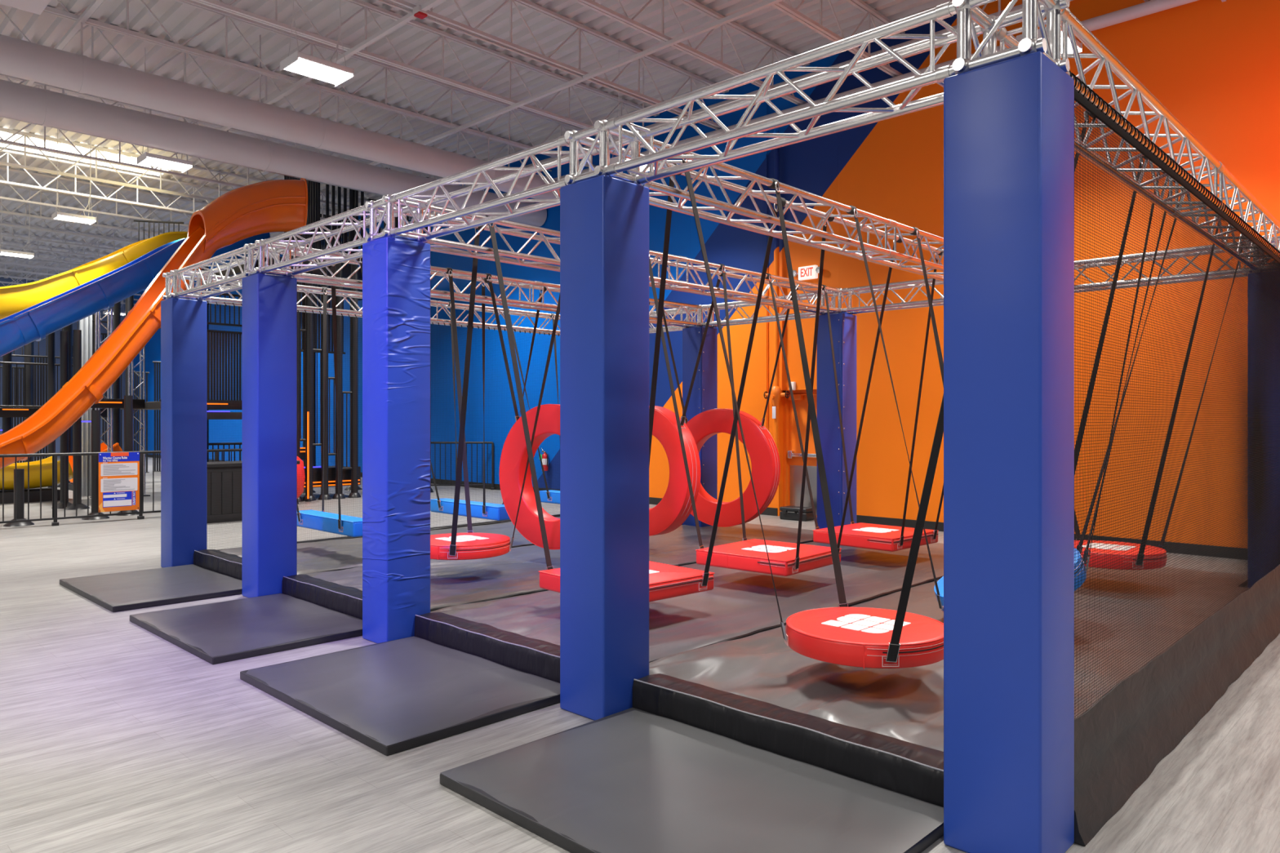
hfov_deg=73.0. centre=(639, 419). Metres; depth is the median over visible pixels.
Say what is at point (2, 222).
joist
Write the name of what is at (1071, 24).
beam
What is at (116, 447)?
slide runout
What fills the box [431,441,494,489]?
railing
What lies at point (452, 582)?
mat
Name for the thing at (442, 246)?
beam
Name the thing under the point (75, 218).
diffuser
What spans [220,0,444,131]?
channel
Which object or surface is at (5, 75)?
joist
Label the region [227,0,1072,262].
pipe
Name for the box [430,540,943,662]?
mat
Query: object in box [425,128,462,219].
lamp
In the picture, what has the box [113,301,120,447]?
post
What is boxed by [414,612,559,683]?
kerb
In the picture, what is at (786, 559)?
swing
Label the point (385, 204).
truss corner
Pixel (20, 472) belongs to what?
post
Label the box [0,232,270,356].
slide
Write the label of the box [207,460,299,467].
countertop
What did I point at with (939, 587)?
swing
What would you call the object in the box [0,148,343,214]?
joist
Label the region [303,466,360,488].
platform
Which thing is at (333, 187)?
panel
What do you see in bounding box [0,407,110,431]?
platform
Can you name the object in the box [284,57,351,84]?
diffuser
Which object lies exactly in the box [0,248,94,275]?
joist
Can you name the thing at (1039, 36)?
lamp
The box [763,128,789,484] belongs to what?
pipe
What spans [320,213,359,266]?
panel
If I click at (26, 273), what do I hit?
joist
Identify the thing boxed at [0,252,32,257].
diffuser
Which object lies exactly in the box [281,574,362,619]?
kerb
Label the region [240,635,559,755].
floor mat
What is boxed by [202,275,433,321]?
beam
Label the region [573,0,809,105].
joist
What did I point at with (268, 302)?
column
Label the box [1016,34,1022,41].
lamp
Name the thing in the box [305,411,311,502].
tube
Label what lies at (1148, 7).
pipe
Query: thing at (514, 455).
swing
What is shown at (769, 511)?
baseboard
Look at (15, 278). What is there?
joist
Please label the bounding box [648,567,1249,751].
mat
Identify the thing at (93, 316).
post
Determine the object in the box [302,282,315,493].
post
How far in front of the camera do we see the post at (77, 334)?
15.41 m
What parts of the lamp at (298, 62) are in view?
power cord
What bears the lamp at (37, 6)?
hanging from the ceiling
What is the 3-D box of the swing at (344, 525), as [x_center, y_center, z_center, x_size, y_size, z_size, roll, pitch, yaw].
[-3.385,-0.196,9.393,2.023,2.791,0.896,0,0,44]
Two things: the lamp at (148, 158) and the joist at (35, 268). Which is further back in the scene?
the joist at (35, 268)
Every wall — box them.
[0,276,125,457]
[133,0,1279,547]
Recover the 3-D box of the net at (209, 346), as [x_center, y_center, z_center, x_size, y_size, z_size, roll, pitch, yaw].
[-2.953,0.126,11.649,0.140,2.949,5.676,0,0,44]
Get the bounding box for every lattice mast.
[89,308,112,497]
[128,346,150,496]
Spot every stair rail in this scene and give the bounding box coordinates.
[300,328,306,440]
[312,348,322,445]
[328,377,336,455]
[342,391,351,470]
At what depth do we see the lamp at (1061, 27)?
9.11 m
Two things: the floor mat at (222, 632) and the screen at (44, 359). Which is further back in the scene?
the screen at (44, 359)
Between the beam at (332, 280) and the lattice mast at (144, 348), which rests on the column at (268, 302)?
the beam at (332, 280)
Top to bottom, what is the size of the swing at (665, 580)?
2.866 m
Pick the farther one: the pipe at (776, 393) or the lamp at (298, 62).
the pipe at (776, 393)
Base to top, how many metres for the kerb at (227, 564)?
0.198 m
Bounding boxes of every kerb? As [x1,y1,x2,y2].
[193,549,241,580]
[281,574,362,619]
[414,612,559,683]
[632,673,943,807]
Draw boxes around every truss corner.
[162,269,205,300]
[244,239,294,277]
[364,194,426,243]
[564,120,644,186]
[685,304,714,328]
[821,288,853,315]
[948,0,1070,75]
[1248,237,1279,272]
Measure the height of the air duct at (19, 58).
0.948 m
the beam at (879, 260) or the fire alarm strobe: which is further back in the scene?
the fire alarm strobe
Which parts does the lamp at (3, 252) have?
power cord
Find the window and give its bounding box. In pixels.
[0,133,168,175]
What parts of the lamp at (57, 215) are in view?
power cord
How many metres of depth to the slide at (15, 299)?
18.07 m
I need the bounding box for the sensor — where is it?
[791,382,795,390]
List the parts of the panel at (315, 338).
rail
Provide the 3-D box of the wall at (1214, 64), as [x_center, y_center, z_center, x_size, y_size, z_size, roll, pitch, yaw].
[-4.291,-2.118,20.864,51.000,7.435,0.300,0,0,44]
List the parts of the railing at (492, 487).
rail, rail, post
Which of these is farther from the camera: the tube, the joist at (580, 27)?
the tube
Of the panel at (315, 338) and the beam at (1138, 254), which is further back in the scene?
the panel at (315, 338)
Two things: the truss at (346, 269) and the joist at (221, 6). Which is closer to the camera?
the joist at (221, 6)
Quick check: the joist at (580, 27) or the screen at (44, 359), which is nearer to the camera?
the joist at (580, 27)
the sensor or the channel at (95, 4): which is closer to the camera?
the channel at (95, 4)
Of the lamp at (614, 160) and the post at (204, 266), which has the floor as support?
the post at (204, 266)
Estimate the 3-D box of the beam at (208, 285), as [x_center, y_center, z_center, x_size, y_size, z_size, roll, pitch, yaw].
[-4.151,-1.440,8.600,1.860,0.294,0.294,0,0,44]
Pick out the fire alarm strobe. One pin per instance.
(418, 12)
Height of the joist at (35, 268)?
0.710 m
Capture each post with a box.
[2,351,12,433]
[3,468,34,526]
[24,342,32,462]
[47,332,54,488]
[51,330,71,508]
[57,324,71,487]
[65,329,89,510]
[71,324,72,453]
[79,315,92,496]
[81,409,110,519]
[92,315,97,354]
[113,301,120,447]
[115,395,138,515]
[124,369,125,395]
[125,294,133,395]
[200,266,208,462]
[297,291,302,502]
[302,270,315,501]
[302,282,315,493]
[312,352,315,466]
[319,260,331,500]
[333,262,345,498]
[344,189,362,490]
[347,263,360,497]
[424,177,433,493]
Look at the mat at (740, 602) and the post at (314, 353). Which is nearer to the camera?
the mat at (740, 602)
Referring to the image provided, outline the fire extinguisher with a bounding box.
[540,448,548,471]
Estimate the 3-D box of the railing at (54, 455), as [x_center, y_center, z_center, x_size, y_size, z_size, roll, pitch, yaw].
[-8.407,1.053,13.438,0.090,1.093,5.880,0,0,44]
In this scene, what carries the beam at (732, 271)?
on the column at (843, 326)
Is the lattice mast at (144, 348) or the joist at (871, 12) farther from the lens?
the lattice mast at (144, 348)
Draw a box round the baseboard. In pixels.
[145,453,1247,559]
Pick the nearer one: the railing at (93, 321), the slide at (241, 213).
the slide at (241, 213)
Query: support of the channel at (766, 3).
attached to the joist at (580, 27)
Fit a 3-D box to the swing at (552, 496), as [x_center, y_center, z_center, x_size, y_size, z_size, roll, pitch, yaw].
[-0.904,-0.205,11.961,2.023,2.771,0.896,0,0,44]
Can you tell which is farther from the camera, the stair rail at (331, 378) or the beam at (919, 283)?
the stair rail at (331, 378)
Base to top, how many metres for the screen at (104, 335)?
4.097 m
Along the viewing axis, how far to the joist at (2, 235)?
24.75 m
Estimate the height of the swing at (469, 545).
2.831 m
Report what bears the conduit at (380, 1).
attached to the joist at (580, 27)
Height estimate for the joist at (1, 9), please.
0.710 m
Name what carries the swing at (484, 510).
hanging from the beam at (556, 288)
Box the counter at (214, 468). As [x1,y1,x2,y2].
[207,460,299,523]
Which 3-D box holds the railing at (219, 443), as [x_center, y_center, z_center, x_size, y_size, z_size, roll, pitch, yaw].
[-8.688,1.040,17.465,0.047,1.127,1.600,0,0,44]
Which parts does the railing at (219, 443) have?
rail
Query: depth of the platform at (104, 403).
16.85 m
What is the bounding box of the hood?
[187,179,306,250]
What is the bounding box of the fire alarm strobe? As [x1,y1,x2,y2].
[413,4,428,18]
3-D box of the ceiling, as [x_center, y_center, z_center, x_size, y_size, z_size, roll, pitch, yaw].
[-12.264,-5.787,12.611,51.000,0.075,22.850,0,0,44]
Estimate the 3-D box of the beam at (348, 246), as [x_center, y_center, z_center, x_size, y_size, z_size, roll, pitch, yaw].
[-2.568,-1.440,7.072,1.860,0.294,0.294,0,0,44]
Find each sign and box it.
[98,452,139,512]
[792,264,819,280]
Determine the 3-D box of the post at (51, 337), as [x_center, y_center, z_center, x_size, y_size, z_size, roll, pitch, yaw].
[-12.813,-0.350,18.808,0.390,3.900,0.390,0,0,44]
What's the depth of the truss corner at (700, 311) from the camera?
12.13 m
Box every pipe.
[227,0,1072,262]
[358,0,1226,239]
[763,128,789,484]
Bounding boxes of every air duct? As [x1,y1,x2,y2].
[0,22,559,199]
[0,79,546,226]
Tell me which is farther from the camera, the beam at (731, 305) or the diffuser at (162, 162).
the diffuser at (162, 162)
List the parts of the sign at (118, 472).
warning panel, panel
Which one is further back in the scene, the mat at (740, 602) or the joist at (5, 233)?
the joist at (5, 233)
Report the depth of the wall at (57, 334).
36.21 m
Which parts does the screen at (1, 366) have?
rail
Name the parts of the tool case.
case lid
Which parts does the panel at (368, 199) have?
rail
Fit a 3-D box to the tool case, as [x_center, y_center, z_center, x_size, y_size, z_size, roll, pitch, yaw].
[2.491,1.500,13.778,0.484,0.200,0.332,0,0,40]
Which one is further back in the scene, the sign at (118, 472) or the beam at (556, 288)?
the sign at (118, 472)
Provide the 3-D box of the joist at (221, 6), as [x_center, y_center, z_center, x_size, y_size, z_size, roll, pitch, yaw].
[-7.504,-5.375,8.069,0.110,0.710,22.530,0,0,44]
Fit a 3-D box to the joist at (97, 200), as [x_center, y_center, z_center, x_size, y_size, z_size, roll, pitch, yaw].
[-18.120,-5.375,18.324,0.110,0.710,22.530,0,0,44]
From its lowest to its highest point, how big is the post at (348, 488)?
7.000 m
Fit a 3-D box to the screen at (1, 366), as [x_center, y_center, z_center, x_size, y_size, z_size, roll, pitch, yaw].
[-16.858,0.100,23.257,0.047,3.047,0.580,0,0,44]
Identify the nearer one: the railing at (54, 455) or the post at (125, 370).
the railing at (54, 455)
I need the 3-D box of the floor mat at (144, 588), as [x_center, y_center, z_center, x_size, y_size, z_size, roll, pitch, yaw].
[-4.575,1.571,8.200,1.754,0.059,1.214,0,0,44]
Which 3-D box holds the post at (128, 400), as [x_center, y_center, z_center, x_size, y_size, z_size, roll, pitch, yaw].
[-8.602,0.600,14.531,0.390,2.000,0.390,0,0,44]
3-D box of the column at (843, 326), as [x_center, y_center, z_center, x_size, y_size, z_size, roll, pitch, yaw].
[2.427,0.158,10.648,0.370,2.885,0.370,0,0,44]
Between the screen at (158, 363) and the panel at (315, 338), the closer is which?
the panel at (315, 338)
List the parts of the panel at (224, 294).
rail, rail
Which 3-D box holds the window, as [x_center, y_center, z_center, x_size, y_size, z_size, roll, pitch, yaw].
[-12.070,-5.728,18.785,0.900,0.035,3.200,0,0,44]
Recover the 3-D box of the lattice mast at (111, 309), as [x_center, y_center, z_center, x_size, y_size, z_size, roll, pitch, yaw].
[-10.918,-0.325,17.603,0.400,3.850,0.400,0,0,44]
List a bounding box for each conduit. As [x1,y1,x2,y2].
[376,0,718,129]
[765,102,767,429]
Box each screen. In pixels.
[0,365,24,462]
[34,355,57,461]
[100,333,121,448]
[133,371,149,472]
[152,361,160,471]
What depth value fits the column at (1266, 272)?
7.49 m
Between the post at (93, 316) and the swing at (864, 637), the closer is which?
the swing at (864, 637)
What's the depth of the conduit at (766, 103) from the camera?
14.41 m
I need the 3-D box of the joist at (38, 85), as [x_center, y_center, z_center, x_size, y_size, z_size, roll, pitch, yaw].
[-12.222,-5.375,12.626,0.110,0.710,22.530,0,0,44]
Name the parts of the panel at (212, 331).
rail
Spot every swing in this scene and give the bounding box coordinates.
[297,264,362,537]
[357,225,559,559]
[430,277,546,520]
[484,163,786,602]
[484,273,559,550]
[507,302,649,504]
[648,213,902,576]
[648,270,724,536]
[657,288,798,527]
[681,110,1094,668]
[765,248,943,551]
[846,156,1182,612]
[1074,222,1239,569]
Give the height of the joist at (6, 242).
0.710 m
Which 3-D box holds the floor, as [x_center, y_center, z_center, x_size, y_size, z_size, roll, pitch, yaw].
[-12.091,1.660,12.791,51.000,0.120,23.350,0,0,44]
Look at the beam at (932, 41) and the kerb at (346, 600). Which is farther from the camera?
the kerb at (346, 600)
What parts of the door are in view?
kick plate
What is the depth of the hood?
16.74 m
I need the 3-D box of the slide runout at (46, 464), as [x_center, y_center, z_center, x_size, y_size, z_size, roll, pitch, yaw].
[-12.419,1.175,16.625,1.250,0.850,2.494,0,0,44]
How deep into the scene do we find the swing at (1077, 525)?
7.26 m
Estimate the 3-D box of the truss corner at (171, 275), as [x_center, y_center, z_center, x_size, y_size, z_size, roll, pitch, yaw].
[-4.942,-1.440,9.364,0.340,0.314,0.340,0,0,44]
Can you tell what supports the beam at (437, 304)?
on the column
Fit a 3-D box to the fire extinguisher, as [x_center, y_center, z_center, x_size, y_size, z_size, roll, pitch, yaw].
[-2.037,0.851,18.329,0.204,0.476,0.159,0,0,4]
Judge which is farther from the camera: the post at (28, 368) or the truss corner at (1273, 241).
the post at (28, 368)
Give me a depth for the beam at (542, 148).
5.46 m
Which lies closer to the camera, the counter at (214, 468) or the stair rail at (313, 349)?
the counter at (214, 468)
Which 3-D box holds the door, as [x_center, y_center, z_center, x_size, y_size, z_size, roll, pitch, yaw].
[2.774,0.560,14.073,1.000,2.080,0.172,0,0,44]
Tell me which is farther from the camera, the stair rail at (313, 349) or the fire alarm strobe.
the stair rail at (313, 349)
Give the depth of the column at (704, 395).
12.07 m
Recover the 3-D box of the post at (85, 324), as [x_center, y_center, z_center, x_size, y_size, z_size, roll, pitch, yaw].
[-11.457,-0.355,17.859,0.089,3.890,0.220,0,0,44]
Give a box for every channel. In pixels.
[24,0,103,85]
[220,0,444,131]
[368,0,783,165]
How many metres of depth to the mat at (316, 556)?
9.78 m
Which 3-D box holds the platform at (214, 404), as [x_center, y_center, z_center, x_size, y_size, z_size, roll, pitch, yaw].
[-9.318,-0.280,17.795,3.234,0.180,1.620,0,0,44]
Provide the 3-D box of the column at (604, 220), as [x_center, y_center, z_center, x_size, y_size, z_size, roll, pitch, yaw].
[-0.195,0.158,4.779,0.355,2.885,0.355,0,0,44]
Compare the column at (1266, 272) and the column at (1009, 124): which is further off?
the column at (1266, 272)
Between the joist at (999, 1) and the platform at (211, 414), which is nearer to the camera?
the joist at (999, 1)
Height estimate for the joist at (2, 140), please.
0.710 m
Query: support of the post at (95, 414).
on the floor
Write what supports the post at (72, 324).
on the floor
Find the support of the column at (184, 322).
on the floor
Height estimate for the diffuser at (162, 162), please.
0.012 m
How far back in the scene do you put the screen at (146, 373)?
25.75 m
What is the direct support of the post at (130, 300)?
on the floor
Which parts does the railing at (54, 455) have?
post, rail, rail, post, post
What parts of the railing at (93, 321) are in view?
rail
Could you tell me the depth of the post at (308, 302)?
16.99 m
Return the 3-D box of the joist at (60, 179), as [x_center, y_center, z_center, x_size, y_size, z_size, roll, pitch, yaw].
[-16.940,-5.375,17.184,0.110,0.710,22.530,0,0,44]
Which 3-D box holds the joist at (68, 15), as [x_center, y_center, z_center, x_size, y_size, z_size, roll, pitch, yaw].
[-8.684,-5.375,9.208,0.110,0.710,22.530,0,0,44]
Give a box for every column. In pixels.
[160,297,207,567]
[241,273,297,598]
[362,236,430,643]
[560,174,648,720]
[682,326,717,527]
[817,312,856,528]
[943,51,1074,852]
[1247,271,1279,587]
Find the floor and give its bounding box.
[0,457,1279,852]
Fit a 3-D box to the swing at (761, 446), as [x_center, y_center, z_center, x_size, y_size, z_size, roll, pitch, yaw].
[1.047,-0.128,10.814,2.044,2.927,0.200,0,0,35]
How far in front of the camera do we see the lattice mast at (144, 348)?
18.02 m
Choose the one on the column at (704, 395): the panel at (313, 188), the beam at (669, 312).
the beam at (669, 312)
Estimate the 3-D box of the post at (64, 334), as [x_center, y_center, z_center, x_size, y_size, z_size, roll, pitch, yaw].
[-10.432,0.000,15.659,0.390,3.200,0.390,0,0,44]
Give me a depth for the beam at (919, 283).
10.09 m
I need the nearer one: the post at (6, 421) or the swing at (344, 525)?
the swing at (344, 525)
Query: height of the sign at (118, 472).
0.920 m
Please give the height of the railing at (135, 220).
0.867 m
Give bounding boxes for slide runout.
[0,456,72,503]
[68,441,123,490]
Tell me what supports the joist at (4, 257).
attached to the ceiling
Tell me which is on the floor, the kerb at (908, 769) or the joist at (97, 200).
the kerb at (908, 769)
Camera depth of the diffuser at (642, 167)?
13.69 m
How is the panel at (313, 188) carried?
on the truss at (346, 269)
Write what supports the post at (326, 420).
on the floor
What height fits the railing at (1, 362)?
1.047 m
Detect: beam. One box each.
[174,246,274,299]
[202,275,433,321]
[261,204,398,275]
[281,246,539,308]
[390,135,599,241]
[407,204,684,288]
[430,299,559,335]
[525,281,700,327]
[606,1,979,183]
[609,138,893,260]
[648,308,696,333]
[665,256,839,314]
[702,292,829,327]
[842,278,943,314]
[863,220,943,280]
[996,7,1223,216]
[1076,244,1249,292]
[1172,165,1279,270]
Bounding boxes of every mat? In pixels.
[59,564,241,612]
[129,593,362,664]
[219,515,682,574]
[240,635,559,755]
[301,523,813,608]
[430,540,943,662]
[440,707,943,852]
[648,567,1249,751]
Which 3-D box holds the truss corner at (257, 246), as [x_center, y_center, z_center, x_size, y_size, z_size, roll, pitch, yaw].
[-3.359,-1.440,7.836,0.340,0.314,0.340,0,0,44]
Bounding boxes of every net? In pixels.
[207,301,559,551]
[1069,70,1279,845]
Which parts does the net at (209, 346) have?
lashing cord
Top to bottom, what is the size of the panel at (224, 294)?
0.647 m
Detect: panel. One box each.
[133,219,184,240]
[159,328,241,401]
[195,292,241,326]
[254,265,345,354]
[284,175,319,262]
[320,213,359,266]
[325,183,364,266]
[367,198,424,233]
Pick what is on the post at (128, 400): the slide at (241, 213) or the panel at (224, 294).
the slide at (241, 213)
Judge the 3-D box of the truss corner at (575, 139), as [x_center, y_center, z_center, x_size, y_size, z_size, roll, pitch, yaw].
[-0.195,-1.440,4.779,0.340,0.314,0.340,0,0,44]
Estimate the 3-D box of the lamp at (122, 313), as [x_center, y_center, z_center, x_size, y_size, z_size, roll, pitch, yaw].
[-19.914,-4.870,32.759,0.450,1.780,0.670,0,0,44]
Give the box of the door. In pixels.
[782,389,817,517]
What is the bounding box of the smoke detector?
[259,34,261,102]
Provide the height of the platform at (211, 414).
0.162 m
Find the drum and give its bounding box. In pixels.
[297,456,305,504]
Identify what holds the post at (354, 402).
on the floor
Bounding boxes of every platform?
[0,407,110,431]
[81,398,145,422]
[120,400,241,409]
[208,410,241,419]
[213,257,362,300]
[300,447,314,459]
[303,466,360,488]
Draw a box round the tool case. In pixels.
[779,505,813,521]
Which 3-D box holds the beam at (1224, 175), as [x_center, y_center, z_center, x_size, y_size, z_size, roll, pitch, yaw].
[4.481,-1.440,6.452,0.294,0.294,2.855,0,0,44]
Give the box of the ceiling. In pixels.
[0,0,952,280]
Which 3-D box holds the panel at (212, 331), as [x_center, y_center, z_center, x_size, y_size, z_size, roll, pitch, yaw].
[-8.557,-1.058,17.025,0.047,1.432,1.650,0,0,44]
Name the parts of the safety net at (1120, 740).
lashing cord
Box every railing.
[0,361,72,407]
[0,448,241,525]
[12,320,106,359]
[208,442,241,462]
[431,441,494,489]
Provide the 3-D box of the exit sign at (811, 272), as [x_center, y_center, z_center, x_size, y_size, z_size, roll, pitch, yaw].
[2.683,-2.352,13.845,0.590,0.210,0.105,0,0,44]
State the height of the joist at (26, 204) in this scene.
0.710 m
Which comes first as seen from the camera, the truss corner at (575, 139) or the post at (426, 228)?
the truss corner at (575, 139)
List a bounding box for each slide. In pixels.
[0,177,307,469]
[0,231,187,319]
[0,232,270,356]
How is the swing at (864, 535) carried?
hanging from the beam at (879, 260)
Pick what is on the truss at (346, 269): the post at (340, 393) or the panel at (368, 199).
the panel at (368, 199)
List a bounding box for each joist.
[0,5,532,167]
[0,73,457,208]
[0,123,412,219]
[0,127,383,230]
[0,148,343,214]
[0,167,284,239]
[0,182,284,235]
[0,199,188,243]
[0,209,243,264]
[0,221,210,264]
[0,231,124,264]
[0,240,195,283]
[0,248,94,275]
[0,256,146,290]
[0,262,142,295]
[0,270,138,300]
[3,74,484,191]
[5,278,135,304]
[42,0,596,167]
[191,0,659,148]
[382,0,728,128]
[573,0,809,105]
[763,0,905,76]
[982,0,1000,15]
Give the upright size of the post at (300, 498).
4.200 m
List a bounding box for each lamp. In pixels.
[0,0,50,14]
[0,183,34,258]
[51,128,96,225]
[102,300,125,315]
[136,47,192,173]
[280,0,354,86]
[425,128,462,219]
[609,155,618,164]
[640,164,646,171]
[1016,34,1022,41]
[1037,28,1041,39]
[1061,26,1062,53]
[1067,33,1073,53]
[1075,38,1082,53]
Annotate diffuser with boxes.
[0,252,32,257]
[54,214,94,223]
[139,156,191,171]
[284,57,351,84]
[617,158,648,171]
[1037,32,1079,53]
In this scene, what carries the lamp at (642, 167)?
hanging from the beam at (932, 41)
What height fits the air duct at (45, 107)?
0.908 m
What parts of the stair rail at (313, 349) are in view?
rail, rail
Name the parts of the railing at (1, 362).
rail, rail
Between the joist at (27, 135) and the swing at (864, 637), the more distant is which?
the joist at (27, 135)
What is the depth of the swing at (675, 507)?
9.39 m
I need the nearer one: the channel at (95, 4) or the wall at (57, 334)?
the channel at (95, 4)
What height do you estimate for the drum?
0.920 m
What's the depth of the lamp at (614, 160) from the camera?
13.44 m
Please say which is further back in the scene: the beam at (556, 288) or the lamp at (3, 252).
the lamp at (3, 252)
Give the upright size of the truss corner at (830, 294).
0.314 m
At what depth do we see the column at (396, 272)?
6.18 m
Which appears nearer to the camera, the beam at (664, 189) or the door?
the beam at (664, 189)
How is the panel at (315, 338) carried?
attached to the post at (304, 442)
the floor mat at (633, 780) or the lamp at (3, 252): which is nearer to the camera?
the floor mat at (633, 780)
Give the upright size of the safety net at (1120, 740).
2.948 m
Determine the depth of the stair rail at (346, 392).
17.60 m
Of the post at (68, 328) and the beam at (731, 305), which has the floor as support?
the post at (68, 328)
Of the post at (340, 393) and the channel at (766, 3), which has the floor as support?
the post at (340, 393)
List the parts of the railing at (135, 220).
rail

